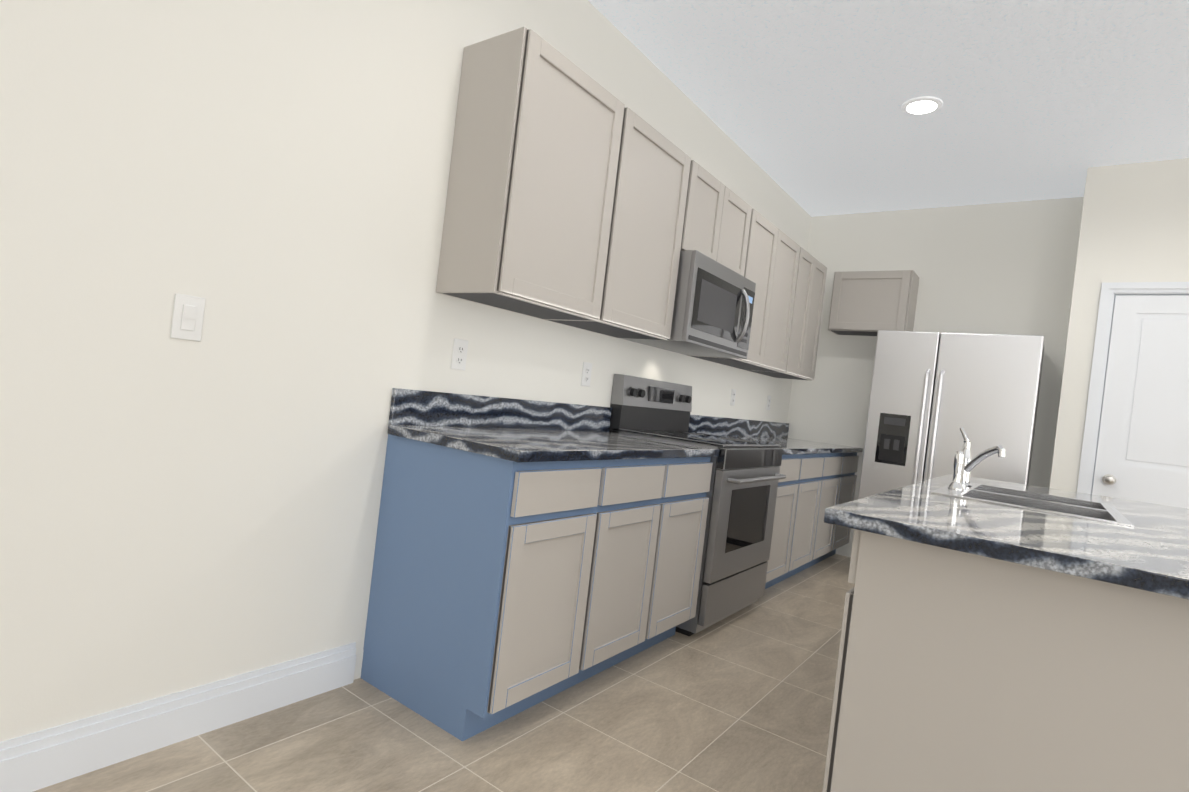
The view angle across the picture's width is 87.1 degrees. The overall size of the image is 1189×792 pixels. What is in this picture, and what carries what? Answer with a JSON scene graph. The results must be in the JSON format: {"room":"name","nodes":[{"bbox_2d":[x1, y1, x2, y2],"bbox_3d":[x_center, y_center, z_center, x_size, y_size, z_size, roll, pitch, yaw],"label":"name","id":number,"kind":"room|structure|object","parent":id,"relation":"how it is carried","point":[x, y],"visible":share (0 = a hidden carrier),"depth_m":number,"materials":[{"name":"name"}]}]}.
{"room":"kitchen","nodes":[
{"label":"kitchen","id":0,"kind":"room"},
{"bbox_2d":[0,0,810,741],"bbox_3d":[-0.769,-0.434,2.136,0.150,2.820,8.580,7,0,36],"label":"wall","id":1,"kind":"structure","parent":0,"point":[268,180],"depth_m":1.73,"materials":[{"name":"white paint"}]},
{"bbox_2d":[0,642,355,791],"bbox_3d":[-2.045,0.775,0.457,0.016,0.135,4.170,7,0,36],"label":"baseboard","id":2,"kind":"structure","parent":1,"relation":"attached to","point":[35,761],"depth_m":1.65,"materials":[{"name":"white wood"}]},
{"bbox_2d":[170,293,205,341],"bbox_3d":[-1.062,-0.205,1.637,0.010,0.116,0.072,7,0,36],"label":"light switch","id":3,"kind":"object","parent":1,"relation":"attached to","point":[187,317],"visible":1,"depth_m":1.63,"materials":[{"name":"white plastic"}]},
{"bbox_2d":[451,338,468,369],"bbox_3d":[-0.514,-0.159,2.391,0.008,0.116,0.072,7,0,36],"label":"electrical outlet","id":4,"kind":"object","parent":1,"relation":"attached to","point":[459,354],"visible":1,"depth_m":2.39,"materials":[{"name":"white plastic"}]},
{"bbox_2d":[436,27,639,326],"bbox_3d":[-0.203,-0.784,2.448,0.320,0.895,0.666,7,0,36],"label":"upper cabinet","id":5,"kind":"object","parent":1,"relation":"attached to","point":[578,197],"depth_m":2.24,"materials":[{"name":"grey wood"}]},
{"bbox_2d":[581,362,591,386],"bbox_3d":[-0.038,-0.105,3.048,0.008,0.116,0.072,7,0,36],"label":"electrical outlet","id":6,"kind":"object","parent":1,"relation":"attached to","point":[586,374],"visible":1,"depth_m":3.04,"materials":[{"name":"white plastic"}]},
{"bbox_2d":[575,117,695,339],"bbox_3d":[0.104,-0.750,2.870,0.320,0.895,0.657,7,0,36],"label":"upper cabinet","id":7,"kind":"object","parent":1,"relation":"attached to","point":[660,209],"depth_m":2.85,"materials":[{"name":"grey wood"}]},
{"bbox_2d":[688,162,731,264],"bbox_3d":[0.453,-0.936,3.314,0.320,0.448,0.442,7,0,36],"label":"upper cabinet","id":8,"kind":"object","parent":1,"relation":"attached to","point":[711,199],"depth_m":3.26,"materials":[{"name":"grey wood"}]},
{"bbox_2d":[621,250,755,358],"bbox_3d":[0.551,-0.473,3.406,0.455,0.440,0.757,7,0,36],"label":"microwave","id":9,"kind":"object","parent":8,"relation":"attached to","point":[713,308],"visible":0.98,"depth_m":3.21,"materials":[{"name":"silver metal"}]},
{"bbox_2d":[730,389,735,405],"bbox_3d":[0.990,0.009,4.462,0.008,0.116,0.072,7,0,36],"label":"electrical outlet","id":10,"kind":"object","parent":1,"relation":"attached to","point":[733,396],"visible":1,"depth_m":4.45,"materials":[{"name":"white plastic"}]},
{"bbox_2d":[687,211,783,370],"bbox_3d":[0.893,-0.662,3.956,0.320,0.895,0.497,7,0,36],"label":"upper cabinet","id":11,"kind":"object","parent":1,"relation":"attached to","point":[767,240],"depth_m":3.94,"materials":[{"name":"grey wood"}]},
{"bbox_2d":[724,191,755,278],"bbox_3d":[0.643,-0.915,3.575,0.320,0.448,0.442,7,0,36],"label":"upper cabinet","id":12,"kind":"object","parent":1,"relation":"attached to","point":[739,255],"depth_m":3.58,"materials":[{"name":"grey wood"}]},
{"bbox_2d":[766,395,770,409],"bbox_3d":[1.401,0.055,5.029,0.008,0.116,0.072,7,0,36],"label":"electrical outlet","id":13,"kind":"object","parent":1,"relation":"attached to","point":[768,402],"visible":1,"depth_m":5.02,"materials":[{"name":"white plastic"}]},
{"bbox_2d":[734,233,807,374],"bbox_3d":[1.136,-0.635,4.290,0.320,0.895,0.567,7,0,36],"label":"upper cabinet","id":14,"kind":"object","parent":1,"relation":"attached to","point":[792,265],"depth_m":4.31,"materials":[{"name":"grey wood"}]},
{"bbox_2d":[768,253,819,378],"bbox_3d":[1.355,-0.611,4.592,0.320,0.895,0.457,7,0,36],"label":"upper cabinet","id":15,"kind":"object","parent":1,"relation":"attached to","point":[811,264],"depth_m":4.60,"materials":[{"name":"grey wood"}]},
{"bbox_2d":[766,262,826,380],"bbox_3d":[1.534,-0.591,4.838,0.320,0.895,0.388,7,0,36],"label":"upper cabinet","id":16,"kind":"object","parent":1,"relation":"attached to","point":[820,283],"depth_m":4.84,"materials":[{"name":"grey wood"}]},
{"bbox_2d":[33,554,854,791],"bbox_3d":[4.424,1.644,1.367,9.900,0.100,13.800,7,0,36],"label":"floor","id":17,"kind":"structure","parent":0,"point":[741,700],"depth_m":1.95,"materials":[{"name":"tile"}]},
{"bbox_2d":[361,434,620,740],"bbox_3d":[-0.368,0.602,2.194,0.619,0.856,0.508,7,0,36],"label":"base cabinet","id":18,"kind":"object","parent":17,"relation":"on","point":[501,590],"depth_m":1.98,"materials":[{"name":"blue wood"}]},
{"bbox_2d":[597,458,680,673],"bbox_3d":[-0.131,0.628,2.521,0.619,0.856,0.577,7,0,36],"label":"base cabinet","id":19,"kind":"object","parent":17,"relation":"on","point":[647,496],"depth_m":2.43,"materials":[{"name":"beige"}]},
{"bbox_2d":[661,457,712,640],"bbox_3d":[0.107,0.655,2.848,0.619,0.856,0.509,7,0,36],"label":"base cabinet","id":20,"kind":"object","parent":17,"relation":"on","point":[690,516],"depth_m":2.74,"materials":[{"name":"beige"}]},
{"bbox_2d":[609,374,785,635],"bbox_3d":[0.543,0.535,3.330,0.722,1.190,0.757,7,0,36],"label":"range","id":21,"kind":"object","parent":17,"relation":"on","point":[746,476],"visible":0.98,"depth_m":3.16,"materials":[{"name":"silver metal"}]},
{"bbox_2d":[765,454,808,588],"bbox_3d":[0.869,0.740,3.897,0.619,0.856,0.557,7,0,36],"label":"base cabinet","id":22,"kind":"object","parent":17,"relation":"on","point":[782,562],"depth_m":3.81,"materials":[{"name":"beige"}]},
{"bbox_2d":[793,453,832,574],"bbox_3d":[1.136,0.769,4.265,0.619,0.856,0.627,7,0,36],"label":"base cabinet","id":23,"kind":"object","parent":17,"relation":"on","point":[817,476],"depth_m":4.21,"materials":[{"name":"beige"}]},
{"bbox_2d":[817,453,848,562],"bbox_3d":[1.423,0.801,4.659,0.619,0.856,0.626,7,0,36],"label":"base cabinet","id":24,"kind":"object","parent":17,"relation":"on","point":[838,462],"depth_m":4.61,"materials":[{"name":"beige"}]},
{"bbox_2d":[837,452,858,547],"bbox_3d":[1.689,0.831,5.026,0.619,0.856,0.558,7,0,36],"label":"base cabinet","id":25,"kind":"object","parent":17,"relation":"on","point":[850,477],"depth_m":4.94,"materials":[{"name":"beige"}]},
{"bbox_2d":[387,388,862,461],"bbox_3d":[0.729,0.213,3.604,0.638,0.159,4.062,7,0,36],"label":"countertop","id":26,"kind":"structure","parent":25,"relation":"on","point":[516,430],"depth_m":2.46,"materials":[{"name":"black stone"}]},
{"bbox_2d":[858,330,1043,498],"bbox_3d":[2.453,0.470,4.373,0.961,1.753,0.722,7,0,36],"label":"refrigerator","id":27,"kind":"object","parent":17,"relation":"on","point":[932,394],"visible":0.56,"depth_m":4.12,"materials":[{"name":"silver metal"}]},
{"bbox_2d":[822,529,1188,791],"bbox_3d":[1.108,0.784,1.627,0.734,0.838,0.801,7,0,36],"label":"base cabinet","id":28,"kind":"object","parent":17,"relation":"on","point":[958,671],"visible":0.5,"depth_m":1.31,"materials":[{"name":"grey wood"}]},
{"bbox_2d":[824,474,1188,599],"bbox_3d":[1.630,0.403,2.073,1.050,0.036,2.300,7,0,36],"label":"countertop","id":29,"kind":"structure","parent":28,"relation":"on","point":[1149,551],"depth_m":1.43,"materials":[{"name":"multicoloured stone"}]},
{"bbox_2d":[960,427,1005,487],"bbox_3d":[1.469,0.242,2.388,0.173,0.232,0.225,7,0,36],"label":"faucet","id":30,"kind":"object","parent":29,"relation":"on","point":[970,463],"visible":0.71,"depth_m":2.46,"materials":[{"name":"silver metal"}]},
{"bbox_2d":[931,482,1133,526],"bbox_3d":[1.572,0.459,2.283,0.520,0.173,0.840,7,0,36],"label":"sink","id":31,"kind":"object","parent":29,"relation":"in","point":[1081,508],"visible":0.27,"depth_m":2.26,"materials":[{"name":"silver metal"}]},
{"bbox_2d":[948,451,964,489],"bbox_3d":[1.342,0.273,2.311,0.052,0.141,0.052,7,0,36],"label":"sprayer","id":32,"kind":"object","parent":31,"relation":"on","point":[955,483],"visible":1,"depth_m":2.30,"materials":[{"name":"silver metal"}]},
{"bbox_2d":[588,0,1188,216],"bbox_3d":[4.762,-1.257,1.357,9.900,0.100,13.800,7,0,36],"label":"ceiling","id":33,"kind":"structure","parent":0,"point":[800,102],"depth_m":3.19,"materials":[{"name":"white paint"}]},
{"bbox_2d":[901,96,942,114],"bbox_3d":[1.759,-1.557,3.364,0.200,0.012,0.200,7,0,36],"label":"recessed light","id":34,"kind":"object","parent":33,"relation":"in","point":[923,105],"visible":1,"depth_m":3.35,"materials":[{"name":"white plastic"}]},
{"bbox_2d":[787,197,1082,556],"bbox_3d":[2.561,-0.056,4.908,1.990,2.820,0.150,7,0,36],"label":"wall","id":35,"kind":"structure","parent":0,"point":[1001,268],"depth_m":4.76,"materials":[{"name":"white paint"}]},
{"bbox_2d":[828,270,918,335],"bbox_3d":[2.201,-0.727,4.949,0.574,0.471,0.289,7,0,36],"label":"upper cabinet","id":36,"kind":"object","parent":35,"relation":"attached to","point":[868,303],"visible":0.85,"depth_m":4.83,"materials":[{"name":"grey wood"}]},
{"bbox_2d":[1049,183,1085,485],"bbox_3d":[3.161,0.017,4.150,0.120,2.820,0.360,7,0,36],"label":"wall","id":37,"kind":"structure","parent":0,"point":[1067,334],"depth_m":4.18,"materials":[{"name":"white paint"}]},
{"bbox_2d":[1049,158,1188,491],"bbox_3d":[3.628,0.073,3.459,1.695,2.820,0.200,7,0,36],"label":"wall","id":38,"kind":"structure","parent":0,"point":[1134,226],"depth_m":3.79,"materials":[{"name":"white paint"}]},
{"bbox_2d":[1077,282,1188,493],"bbox_3d":[3.369,0.406,3.610,0.896,2.098,0.218,7,0,36],"label":"door frame","id":39,"kind":"structure","parent":38,"relation":"attached to","point":[1110,292],"depth_m":3.76,"materials":[{"name":"white wood"}]},
{"bbox_2d":[1092,295,1188,508],"bbox_3d":[3.328,0.433,3.549,0.761,2.012,0.182,7,0,36],"label":"pantry door","id":40,"kind":"structure","parent":38,"relation":"in","point":[1142,454],"depth_m":3.64,"materials":[{"name":"white wood"}]}
]}

